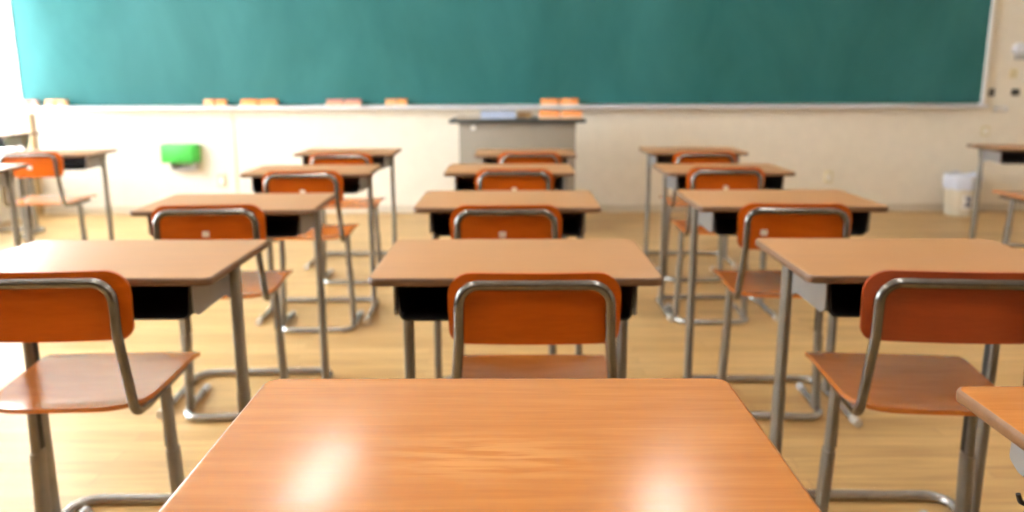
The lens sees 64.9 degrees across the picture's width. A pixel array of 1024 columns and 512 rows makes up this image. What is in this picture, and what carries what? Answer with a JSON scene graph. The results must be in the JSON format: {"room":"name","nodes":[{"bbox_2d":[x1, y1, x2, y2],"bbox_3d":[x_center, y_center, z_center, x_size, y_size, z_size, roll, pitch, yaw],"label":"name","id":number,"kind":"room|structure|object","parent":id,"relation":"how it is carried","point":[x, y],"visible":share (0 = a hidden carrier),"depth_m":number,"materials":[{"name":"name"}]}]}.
{"room":"classroom","nodes":[
{"label":"classroom","id":0,"kind":"room"},
{"bbox_2d":[0,0,31,222],"bbox_3d":[-4.512,-0.801,2.163,0.180,3.050,10.250,0,12,0],"label":"wall","id":1,"kind":"structure","parent":0,"point":[5,216],"depth_m":7.22,"materials":[{"name":"paint"}]},
{"bbox_2d":[0,26,16,152],"bbox_3d":[-4.502,-2.002,6.759,0.170,2.430,0.800,0,12,0],"label":"window","id":2,"kind":"structure","parent":1,"relation":"in","point":[3,74],"depth_m":7.23,"materials":[{"name":"white glass"}]},
{"bbox_2d":[0,211,1023,511],"bbox_3d":[0.306,0.728,2.537,9.850,0.120,10.650,0,12,0],"label":"floor","id":3,"kind":"structure","parent":0,"point":[121,451],"depth_m":3.56,"materials":[{"name":"brown wood"}]},
{"bbox_2d":[0,164,28,246],"bbox_3d":[-2.984,-0.094,4.328,0.634,0.752,0.459,-2,12,-7],"label":"student desk","id":4,"kind":"object","parent":3,"relation":"on","point":[6,170],"visible":0.46,"depth_m":4.38,"materials":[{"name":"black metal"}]},
{"bbox_2d":[0,132,45,238],"bbox_3d":[-4.128,-0.562,6.383,0.634,0.810,0.459,0,12,0],"label":"student desk","id":5,"kind":"object","parent":3,"relation":"on","point":[7,139],"visible":0.8,"depth_m":6.42,"materials":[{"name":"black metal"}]},
{"bbox_2d":[0,135,29,148],"bbox_3d":[-4.128,-0.895,6.293,0.521,0.084,0.338,0,12,0],"label":"tray","id":6,"kind":"object","parent":5,"relation":"on","point":[23,141],"depth_m":6.30,"materials":[{"name":"black metal"}]},
{"bbox_2d":[0,151,96,242],"bbox_3d":[-2.850,-0.265,5.009,0.384,0.800,0.450,-1,12,-2],"label":"chair","id":7,"kind":"object","parent":3,"relation":"on","point":[42,164],"visible":0.73,"depth_m":4.77,"materials":[{"name":"wood"}]},
{"bbox_2d":[0,149,117,243],"bbox_3d":[-2.984,-0.311,5.333,0.634,0.754,0.459,-1,12,-6],"label":"student desk","id":8,"kind":"object","parent":3,"relation":"on","point":[73,159],"visible":0.39,"depth_m":5.36,"materials":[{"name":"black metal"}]},
{"bbox_2d":[62,154,105,169],"bbox_3d":[-2.983,-0.616,5.249,0.521,0.084,0.338,-1,12,-6],"label":"tray","id":9,"kind":"object","parent":8,"relation":"on","point":[69,163],"depth_m":5.33,"materials":[{"name":"black metal"}]},
{"bbox_2d":[0,270,199,511],"bbox_3d":[-1.005,0.384,1.964,0.384,0.800,0.450,-1,12,-3],"label":"chair","id":10,"kind":"object","parent":3,"relation":"on","point":[77,305],"visible":0.98,"depth_m":1.78,"materials":[{"name":"wood"}]},
{"bbox_2d":[0,240,267,511],"bbox_3d":[-0.972,0.381,2.041,0.634,0.773,0.459,0,12,0],"label":"student desk","id":11,"kind":"object","parent":3,"relation":"on","point":[167,279],"visible":0.63,"depth_m":2.00,"materials":[{"name":"brown wood"}]},
{"bbox_2d":[130,286,193,319],"bbox_3d":[-0.973,0.067,1.954,0.521,0.084,0.338,0,12,0],"label":"tray","id":12,"kind":"object","parent":11,"relation":"on","point":[149,302],"depth_m":1.91,"materials":[{"name":"black metal"}]},
{"bbox_2d":[151,204,292,421],"bbox_3d":[-1.010,0.184,2.893,0.384,0.800,0.450,-1,12,-4],"label":"chair","id":13,"kind":"object","parent":3,"relation":"on","point":[221,221],"visible":0.5,"depth_m":2.65,"materials":[{"name":"metal"}]},
{"bbox_2d":[130,193,334,418],"bbox_3d":[-1.012,0.168,3.070,0.634,0.758,0.459,-1,12,-2],"label":"student desk","id":14,"kind":"object","parent":3,"relation":"on","point":[287,215],"visible":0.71,"depth_m":3.09,"materials":[{"name":"brown wood"}]},
{"bbox_2d":[149,215,300,237],"bbox_3d":[-1.012,-0.139,2.985,0.521,0.084,0.338,-1,12,-2],"label":"tray","id":15,"kind":"object","parent":14,"relation":"on","point":[277,226],"depth_m":3.01,"materials":[{"name":"black metal"}]},
{"bbox_2d":[240,164,381,325],"bbox_3d":[-1.008,-0.072,4.181,0.634,0.760,0.459,0,12,-2],"label":"student desk","id":16,"kind":"object","parent":3,"relation":"on","point":[356,178],"visible":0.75,"depth_m":4.19,"materials":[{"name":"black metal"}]},
{"bbox_2d":[252,177,360,193],"bbox_3d":[-1.008,-0.380,4.096,0.521,0.084,0.338,0,12,-2],"label":"tray","id":17,"kind":"object","parent":16,"relation":"on","point":[351,185],"depth_m":4.04,"materials":[{"name":"black metal"}]},
{"bbox_2d":[262,170,363,332],"bbox_3d":[-0.958,-0.034,3.911,0.384,0.800,0.450,-1,12,-2],"label":"chair","id":18,"kind":"object","parent":3,"relation":"on","point":[329,181],"visible":0.62,"depth_m":3.70,"materials":[{"name":"metal"}]},
{"bbox_2d":[309,153,384,284],"bbox_3d":[-0.978,-0.236,4.849,0.384,0.800,0.450,0,12,0],"label":"chair","id":19,"kind":"object","parent":3,"relation":"on","point":[316,158],"visible":0.46,"depth_m":4.77,"materials":[{"name":"metal"}]},
{"bbox_2d":[293,148,401,269],"bbox_3d":[-1.073,-0.326,5.393,0.634,0.750,0.459,0,12,0],"label":"student desk","id":20,"kind":"object","parent":3,"relation":"on","point":[384,157],"visible":0.52,"depth_m":5.41,"materials":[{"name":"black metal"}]},
{"bbox_2d":[303,157,384,169],"bbox_3d":[-1.073,-0.629,5.309,0.521,0.084,0.338,0,12,0],"label":"tray","id":21,"kind":"object","parent":20,"relation":"on","point":[376,160],"depth_m":5.46,"materials":[{"name":"black metal"}]},
{"bbox_2d":[158,378,821,511],"bbox_3d":[-0.020,0.601,0.968,0.634,0.789,0.459,0,12,0],"label":"student desk","id":22,"kind":"object","parent":3,"relation":"on","point":[419,444],"visible":1,"depth_m":0.89,"materials":[{"name":"brown wood"}]},
{"bbox_2d":[450,205,561,354],"bbox_3d":[-0.020,0.186,2.873,0.384,0.800,0.450,0,12,0],"label":"chair","id":23,"kind":"object","parent":3,"relation":"on","point":[466,221],"visible":0.34,"depth_m":2.61,"materials":[{"name":"wood"}]},
{"bbox_2d":[413,190,600,377],"bbox_3d":[-0.014,0.174,2.982,0.634,0.779,0.459,0,12,0],"label":"student desk","id":24,"kind":"object","parent":3,"relation":"on","point":[573,206],"visible":0.44,"depth_m":2.90,"materials":[{"name":"brown wood"}]},
{"bbox_2d":[431,213,583,235],"bbox_3d":[-0.015,-0.144,2.895,0.521,0.084,0.338,0,12,0],"label":"tray","id":25,"kind":"object","parent":24,"relation":"on","point":[572,223],"depth_m":2.86,"materials":[{"name":"black metal"}]},
{"bbox_2d":[444,164,574,238],"bbox_3d":[-0.012,-0.070,4.147,0.634,0.766,0.459,0,12,0],"label":"student desk","id":26,"kind":"object","parent":3,"relation":"on","point":[464,174],"visible":0.36,"depth_m":4.06,"materials":[{"name":"brown wood"}]},
{"bbox_2d":[456,176,562,190],"bbox_3d":[-0.013,-0.381,4.062,0.521,0.084,0.338,0,12,0],"label":"tray","id":27,"kind":"object","parent":26,"relation":"on","point":[462,183],"depth_m":4.11,"materials":[{"name":"black metal"}]},
{"bbox_2d":[475,168,553,190],"bbox_3d":[0.010,-0.051,3.978,0.384,0.800,0.450,0,12,0],"label":"chair","id":28,"kind":"object","parent":3,"relation":"on","point":[485,179],"visible":0.19,"depth_m":3.71,"materials":[{"name":"wood"}]},
{"bbox_2d":[368,239,662,378],"bbox_3d":[0.009,0.383,2.004,0.634,0.780,0.459,0,12,0],"label":"student desk","id":29,"kind":"object","parent":3,"relation":"on","point":[420,273],"visible":0.53,"depth_m":1.89,"materials":[{"name":"brown wood"}]},
{"bbox_2d":[396,286,634,320],"bbox_3d":[0.008,0.065,1.917,0.521,0.084,0.338,0,12,0],"label":"tray","id":30,"kind":"object","parent":29,"relation":"on","point":[412,303],"depth_m":1.83,"materials":[{"name":"black metal"}]},
{"bbox_2d":[449,116,585,189],"bbox_3d":[0.041,-0.666,6.577,1.060,0.913,0.620,0,12,0],"label":"podium","id":31,"kind":"object","parent":3,"relation":"on","point":[533,132],"visible":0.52,"depth_m":6.25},
{"bbox_2d":[456,114,479,118],"bbox_3d":[-0.345,-1.123,6.464,0.190,0.030,0.203,0,12,0],"label":"book","id":32,"kind":"object","parent":31,"relation":"on","point":[458,116],"visible":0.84,"depth_m":6.37,"materials":[{"name":"white paper"}]},
{"bbox_2d":[480,111,515,118],"bbox_3d":[-0.110,-1.135,6.453,0.280,0.055,0.223,0,12,0],"label":"ring binder","id":33,"kind":"object","parent":31,"relation":"on","point":[483,114],"visible":1,"depth_m":6.34,"materials":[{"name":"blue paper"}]},
{"bbox_2d":[517,112,531,117],"bbox_3d":[0.098,-1.126,6.428,0.114,0.047,0.084,0,12,0],"label":"box","id":34,"kind":"object","parent":31,"relation":"on","point":[519,114],"visible":1,"depth_m":6.39,"materials":[{"name":"brown cardboard"}]},
{"bbox_2d":[539,111,559,118],"bbox_3d":[0.293,-1.103,6.292,0.160,0.060,0.054,0,12,0],"label":"eraser","id":35,"kind":"object","parent":31,"relation":"on","point":[542,114],"visible":1,"depth_m":6.27,"materials":[{"name":"orange fabric"}]},
{"bbox_2d":[561,111,581,118],"bbox_3d":[0.467,-1.104,6.293,0.160,0.060,0.054,0,12,0],"label":"eraser","id":36,"kind":"object","parent":31,"relation":"on","point":[564,114],"visible":1,"depth_m":6.27,"materials":[{"name":"orange fabric"}]},
{"bbox_2d":[474,149,576,238],"bbox_3d":[0.084,-0.297,5.235,0.634,0.754,0.459,0,12,0],"label":"student desk","id":37,"kind":"object","parent":3,"relation":"on","point":[488,156],"visible":0.32,"depth_m":5.20,"materials":[{"name":"brown wood"}]},
{"bbox_2d":[484,158,567,163],"bbox_3d":[0.083,-0.602,5.150,0.521,0.084,0.338,0,12,0],"label":"tray","id":38,"kind":"object","parent":37,"relation":"on","point":[486,160],"depth_m":5.31,"materials":[{"name":"black metal"}]},
{"bbox_2d":[498,152,560,163],"bbox_3d":[0.099,-0.244,4.878,0.384,0.800,0.450,0,12,0],"label":"chair","id":39,"kind":"object","parent":3,"relation":"on","point":[506,157],"visible":0.18,"depth_m":4.61,"materials":[{"name":"wood"}]},
{"bbox_2d":[447,272,620,377],"bbox_3d":[0.048,0.386,1.942,0.384,0.800,0.450,0,12,0],"label":"chair","id":40,"kind":"object","parent":3,"relation":"on","point":[497,308],"visible":0.68,"depth_m":1.69,"materials":[{"name":"brown wood"}]},
{"bbox_2d":[639,147,747,268],"bbox_3d":[1.187,-0.332,5.382,0.634,0.754,0.459,0,12,1],"label":"student desk","id":41,"kind":"object","parent":3,"relation":"on","point":[655,155],"visible":0.63,"depth_m":5.42,"materials":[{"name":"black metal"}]},
{"bbox_2d":[657,155,738,163],"bbox_3d":[1.186,-0.636,5.298,0.521,0.084,0.338,0,12,1],"label":"tray","id":42,"kind":"object","parent":41,"relation":"on","point":[661,159],"depth_m":5.46,"materials":[{"name":"black metal"}]},
{"bbox_2d":[655,151,735,281],"bbox_3d":[1.111,-0.249,4.887,0.384,0.800,0.450,0,12,1],"label":"chair","id":43,"kind":"object","parent":3,"relation":"on","point":[683,157],"visible":0.42,"depth_m":4.65,"materials":[{"name":"metal"}]},
{"bbox_2d":[665,167,764,324],"bbox_3d":[1.008,-0.064,4.025,0.384,0.800,0.450,0,12,2],"label":"chair","id":44,"kind":"object","parent":3,"relation":"on","point":[698,178],"visible":0.52,"depth_m":3.77,"materials":[{"name":"metal"}]},
{"bbox_2d":[652,164,795,321],"bbox_3d":[1.075,-0.083,4.217,0.634,0.757,0.459,0,12,0],"label":"student desk","id":45,"kind":"object","parent":3,"relation":"on","point":[674,175],"visible":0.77,"depth_m":4.23,"materials":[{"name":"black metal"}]},
{"bbox_2d":[676,176,782,189],"bbox_3d":[1.074,-0.389,4.133,0.521,0.084,0.338,0,12,0],"label":"tray","id":46,"kind":"object","parent":45,"relation":"on","point":[771,182],"depth_m":4.10,"materials":[{"name":"black metal"}]},
{"bbox_2d":[713,203,851,420],"bbox_3d":[0.942,0.180,2.890,0.384,0.800,0.450,1,12,5],"label":"chair","id":47,"kind":"object","parent":3,"relation":"on","point":[755,220],"visible":0.7,"depth_m":2.65,"materials":[{"name":"metal"}]},
{"bbox_2d":[676,190,888,426],"bbox_3d":[0.947,0.172,2.973,0.634,0.781,0.459,0,12,1],"label":"student desk","id":48,"kind":"object","parent":3,"relation":"on","point":[717,211],"visible":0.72,"depth_m":2.96,"materials":[{"name":"brown wood"}]},
{"bbox_2d":[713,212,868,235],"bbox_3d":[0.946,-0.146,2.885,0.521,0.084,0.338,0,12,1],"label":"tray","id":49,"kind":"object","parent":48,"relation":"on","point":[724,223],"depth_m":2.80,"materials":[{"name":"black metal"}]},
{"bbox_2d":[755,238,1023,511],"bbox_3d":[0.975,0.375,2.055,0.634,0.770,0.459,0,12,1],"label":"student desk","id":50,"kind":"object","parent":3,"relation":"on","point":[831,274],"visible":0.58,"depth_m":2.04,"materials":[{"name":"brown wood"}]},
{"bbox_2d":[826,284,863,316],"bbox_3d":[0.973,0.062,1.969,0.521,0.084,0.338,0,12,1],"label":"tray","id":51,"kind":"object","parent":50,"relation":"on","point":[842,300],"depth_m":1.92,"materials":[{"name":"black metal"}]},
{"bbox_2d":[805,269,1023,511],"bbox_3d":[0.943,0.384,1.943,0.384,0.800,0.450,1,12,5],"label":"chair","id":52,"kind":"object","parent":3,"relation":"on","point":[955,307],"visible":0.91,"depth_m":1.72,"materials":[{"name":"wood"}]},
{"bbox_2d":[942,171,983,216],"bbox_3d":[4.075,-0.563,7.298,0.322,0.390,0.324,0,12,0],"label":"waste bin","id":53,"kind":"object","parent":3,"relation":"on","point":[959,187],"visible":0.86,"depth_m":7.21,"materials":[{"name":"beige plastic"}]},
{"bbox_2d":[956,386,1023,505],"bbox_3d":[0.969,0.603,1.017,0.685,0.760,0.459,0,12,1],"label":"student desk","id":54,"kind":"object","parent":3,"relation":"on","point":[1001,408],"visible":1,"depth_m":1.09,"materials":[{"name":"brown wood"}]},
{"bbox_2d":[967,144,1023,246],"bbox_3d":[3.574,-0.390,5.643,0.634,0.748,0.459,1,12,6],"label":"student desk","id":55,"kind":"object","parent":3,"relation":"on","point":[998,153],"visible":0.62,"depth_m":5.68,"materials":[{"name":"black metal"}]},
{"bbox_2d":[978,152,1023,163],"bbox_3d":[3.571,-0.692,5.560,0.521,0.084,0.338,1,12,6],"label":"tray","id":56,"kind":"object","parent":55,"relation":"on","point":[998,157],"depth_m":5.63,"materials":[{"name":"black metal"}]},
{"bbox_2d":[992,191,1023,245],"bbox_3d":[3.315,-0.296,5.082,0.384,0.800,0.450,0,12,0],"label":"chair","id":57,"kind":"object","parent":3,"relation":"on","point":[1019,194],"visible":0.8,"depth_m":5.09,"materials":[{"name":"metal"}]},
{"bbox_2d":[0,0,1023,214],"bbox_3d":[0.254,-1.913,7.289,9.850,3.050,0.150,0,12,0],"label":"wall","id":58,"kind":"structure","parent":0,"point":[879,155],"depth_m":7.40,"materials":[{"name":"beige paint"}]},
{"bbox_2d":[20,114,43,214],"bbox_3d":[-4.395,-0.833,7.374,0.085,0.925,0.050,0,12,0],"label":"trim","id":59,"kind":"structure","parent":58,"relation":"attached to","point":[26,119],"depth_m":7.31,"materials":[{"name":"beige wood"}]},
{"bbox_2d":[160,143,200,170],"bbox_3d":[-3.014,-0.900,7.325,0.313,0.240,0.138,0,12,0],"label":"wall box","id":60,"kind":"object","parent":58,"relation":"attached to","point":[172,153],"visible":1,"depth_m":7.26,"materials":[{"name":"green plastic"}]},
{"bbox_2d":[217,174,225,186],"bbox_3d":[-2.683,-0.695,7.435,0.075,0.115,0.018,0,12,0],"label":"wall outlet","id":61,"kind":"object","parent":58,"relation":"attached to","point":[221,178],"visible":1,"depth_m":7.43,"materials":[{"name":"white plastic"}]},
{"bbox_2d":[219,177,223,184],"bbox_3d":[-2.683,-0.694,7.430,0.042,0.069,0.007,0,12,0],"label":"socket","id":62,"kind":"object","parent":61,"relation":"attached to","point":[221,179],"depth_m":7.43,"materials":[{"name":"white plastic"}]},
{"bbox_2d":[231,113,238,193],"bbox_3d":[-2.543,-0.885,7.403,0.016,0.855,0.006,0,12,0],"label":"trim","id":63,"kind":"structure","parent":58,"relation":"attached to","point":[231,113],"depth_m":7.39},
{"bbox_2d":[5,0,996,106],"bbox_3d":[-0.073,-1.974,7.169,8.735,1.247,0.048,0,12,0],"label":"blackboard","id":64,"kind":"object","parent":58,"relation":"attached to","point":[79,52],"visible":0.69,"depth_m":7.19,"materials":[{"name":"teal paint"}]},
{"bbox_2d":[15,104,988,109],"bbox_3d":[-0.071,-1.343,7.260,8.705,0.030,0.135,0,12,0],"label":"chalk tray","id":65,"kind":"object","parent":64,"relation":"attached to","point":[890,105],"visible":0.97,"depth_m":7.20,"materials":[{"name":"paint"}]},
{"bbox_2d":[21,100,29,106],"bbox_3d":[-4.343,-1.364,7.199,0.062,0.060,0.054,0,12,0],"label":"eraser","id":66,"kind":"object","parent":65,"relation":"on","point":[25,103],"visible":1,"depth_m":7.17,"materials":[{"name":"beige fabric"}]},
{"bbox_2d":[30,100,39,106],"bbox_3d":[-4.268,-1.364,7.200,0.062,0.060,0.054,0,12,0],"label":"eraser","id":67,"kind":"object","parent":65,"relation":"on","point":[33,103],"visible":1,"depth_m":7.18,"materials":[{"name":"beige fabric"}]},
{"bbox_2d":[45,100,56,106],"bbox_3d":[-4.123,-1.365,7.201,0.085,0.060,0.054,0,12,0],"label":"eraser","id":68,"kind":"object","parent":65,"relation":"on","point":[48,103],"visible":1,"depth_m":7.18,"materials":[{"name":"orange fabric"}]},
{"bbox_2d":[56,100,68,106],"bbox_3d":[-4.023,-1.365,7.202,0.085,0.060,0.054,0,12,0],"label":"eraser","id":69,"kind":"object","parent":65,"relation":"on","point":[60,103],"visible":1,"depth_m":7.18,"materials":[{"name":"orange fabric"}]},
{"bbox_2d":[204,100,215,105],"bbox_3d":[-2.708,-1.371,7.213,0.090,0.060,0.054,0,12,0],"label":"eraser","id":70,"kind":"object","parent":65,"relation":"on","point":[206,102],"visible":1,"depth_m":7.19,"materials":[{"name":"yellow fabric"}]},
{"bbox_2d":[216,100,227,105],"bbox_3d":[-2.603,-1.371,7.214,0.090,0.060,0.054,0,12,0],"label":"eraser","id":71,"kind":"object","parent":65,"relation":"on","point":[218,102],"visible":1,"depth_m":7.19,"materials":[{"name":"orange fabric"}]},
{"bbox_2d":[241,99,259,105],"bbox_3d":[-2.348,-1.372,7.216,0.155,0.060,0.054,0,12,0],"label":"eraser","id":72,"kind":"object","parent":65,"relation":"on","point":[253,102],"visible":1,"depth_m":7.19,"materials":[{"name":"orange fabric"}]},
{"bbox_2d":[260,99,278,105],"bbox_3d":[-2.178,-1.373,7.218,0.155,0.060,0.054,0,12,0],"label":"eraser","id":73,"kind":"object","parent":65,"relation":"on","point":[263,102],"visible":1,"depth_m":7.19,"materials":[{"name":"orange fabric"}]},
{"bbox_2d":[326,99,343,105],"bbox_3d":[-1.588,-1.376,7.223,0.145,0.060,0.054,0,12,0],"label":"eraser","id":74,"kind":"object","parent":65,"relation":"on","point":[330,102],"visible":1,"depth_m":7.20,"materials":[{"name":"pink fabric"}]},
{"bbox_2d":[345,99,361,105],"bbox_3d":[-1.426,-1.376,7.224,0.145,0.060,0.054,0,12,0],"label":"eraser","id":75,"kind":"object","parent":65,"relation":"on","point":[348,102],"visible":1,"depth_m":7.20,"materials":[{"name":"pink fabric"}]},
{"bbox_2d":[386,99,395,105],"bbox_3d":[-1.088,-1.378,7.227,0.088,0.060,0.054,0,12,0],"label":"eraser","id":76,"kind":"object","parent":65,"relation":"on","point":[389,102],"visible":1,"depth_m":7.20,"materials":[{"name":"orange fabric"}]},
{"bbox_2d":[397,99,406,105],"bbox_3d":[-0.986,-1.378,7.228,0.088,0.060,0.054,0,12,0],"label":"eraser","id":77,"kind":"object","parent":65,"relation":"on","point":[400,102],"visible":1,"depth_m":7.20,"materials":[{"name":"orange fabric"}]},
{"bbox_2d":[541,99,558,105],"bbox_3d":[0.340,-1.384,7.239,0.162,0.060,0.054,0,12,0],"label":"eraser","id":78,"kind":"object","parent":65,"relation":"on","point":[544,102],"visible":1,"depth_m":7.21,"materials":[{"name":"orange fabric"}]},
{"bbox_2d":[560,99,578,105],"bbox_3d":[0.516,-1.385,7.241,0.162,0.060,0.054,0,12,0],"label":"eraser","id":79,"kind":"object","parent":65,"relation":"on","point":[563,102],"visible":1,"depth_m":7.22,"materials":[{"name":"orange fabric"}]},
{"bbox_2d":[48,203,1023,214],"bbox_3d":[0.338,-0.441,7.521,9.290,0.075,0.014,0,12,0],"label":"baseboard","id":80,"kind":"structure","parent":58,"relation":"attached to","point":[621,208],"depth_m":7.52,"materials":[{"name":"paint"}]},
{"bbox_2d":[824,171,832,182],"bbox_3d":[2.942,-0.733,7.480,0.075,0.115,0.018,0,12,0],"label":"wall outlet","id":81,"kind":"object","parent":58,"relation":"attached to","point":[828,175],"visible":1,"depth_m":7.47,"materials":[{"name":"beige plastic"}]},
{"bbox_2d":[826,173,830,180],"bbox_3d":[2.942,-0.732,7.475,0.042,0.069,0.007,0,12,0],"label":"socket","id":82,"kind":"object","parent":81,"relation":"attached to","point":[828,175],"depth_m":7.47,"materials":[{"name":"beige plastic"}]},
{"bbox_2d":[988,88,994,95],"bbox_3d":[4.373,-1.492,7.331,0.050,0.070,0.018,0,12,0],"label":"light switch","id":83,"kind":"object","parent":58,"relation":"attached to","point":[991,90],"visible":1,"depth_m":7.33,"materials":[{"name":"black plastic"}]},
{"bbox_2d":[993,106,1007,111],"bbox_3d":[4.471,-1.345,7.364,0.130,0.050,0.018,0,12,0],"label":"wall outlet","id":84,"kind":"object","parent":58,"relation":"attached to","point":[995,108],"visible":1,"depth_m":7.36,"materials":[{"name":"paint"}]},
{"bbox_2d":[997,107,1004,110],"bbox_3d":[4.471,-1.343,7.358,0.073,0.030,0.007,0,12,0],"label":"socket","id":85,"kind":"object","parent":84,"relation":"attached to","point":[998,108],"depth_m":7.35,"materials":[{"name":"beige plastic"}]},
{"bbox_2d":[1009,69,1017,77],"bbox_3d":[4.550,-1.657,7.301,0.070,0.080,0.011,0,12,0],"label":"card","id":86,"kind":"object","parent":58,"relation":"attached to","point":[1013,73],"visible":1,"depth_m":7.30,"materials":[{"name":"yellow paper"}]},
{"bbox_2d":[1011,89,1019,95],"bbox_3d":[4.591,-1.493,7.333,0.075,0.060,0.018,0,12,0],"label":"light switch","id":87,"kind":"object","parent":58,"relation":"attached to","point":[1014,92],"visible":1,"depth_m":7.33,"materials":[{"name":"black plastic"}]},
{"bbox_2d":[1012,43,1023,59],"bbox_3d":[4.610,-1.840,7.235,0.200,0.150,0.063,0,12,0],"label":"wall fitting","id":88,"kind":"object","parent":58,"relation":"attached to","point":[1017,48],"visible":1,"depth_m":7.22,"materials":[{"name":"paint"}]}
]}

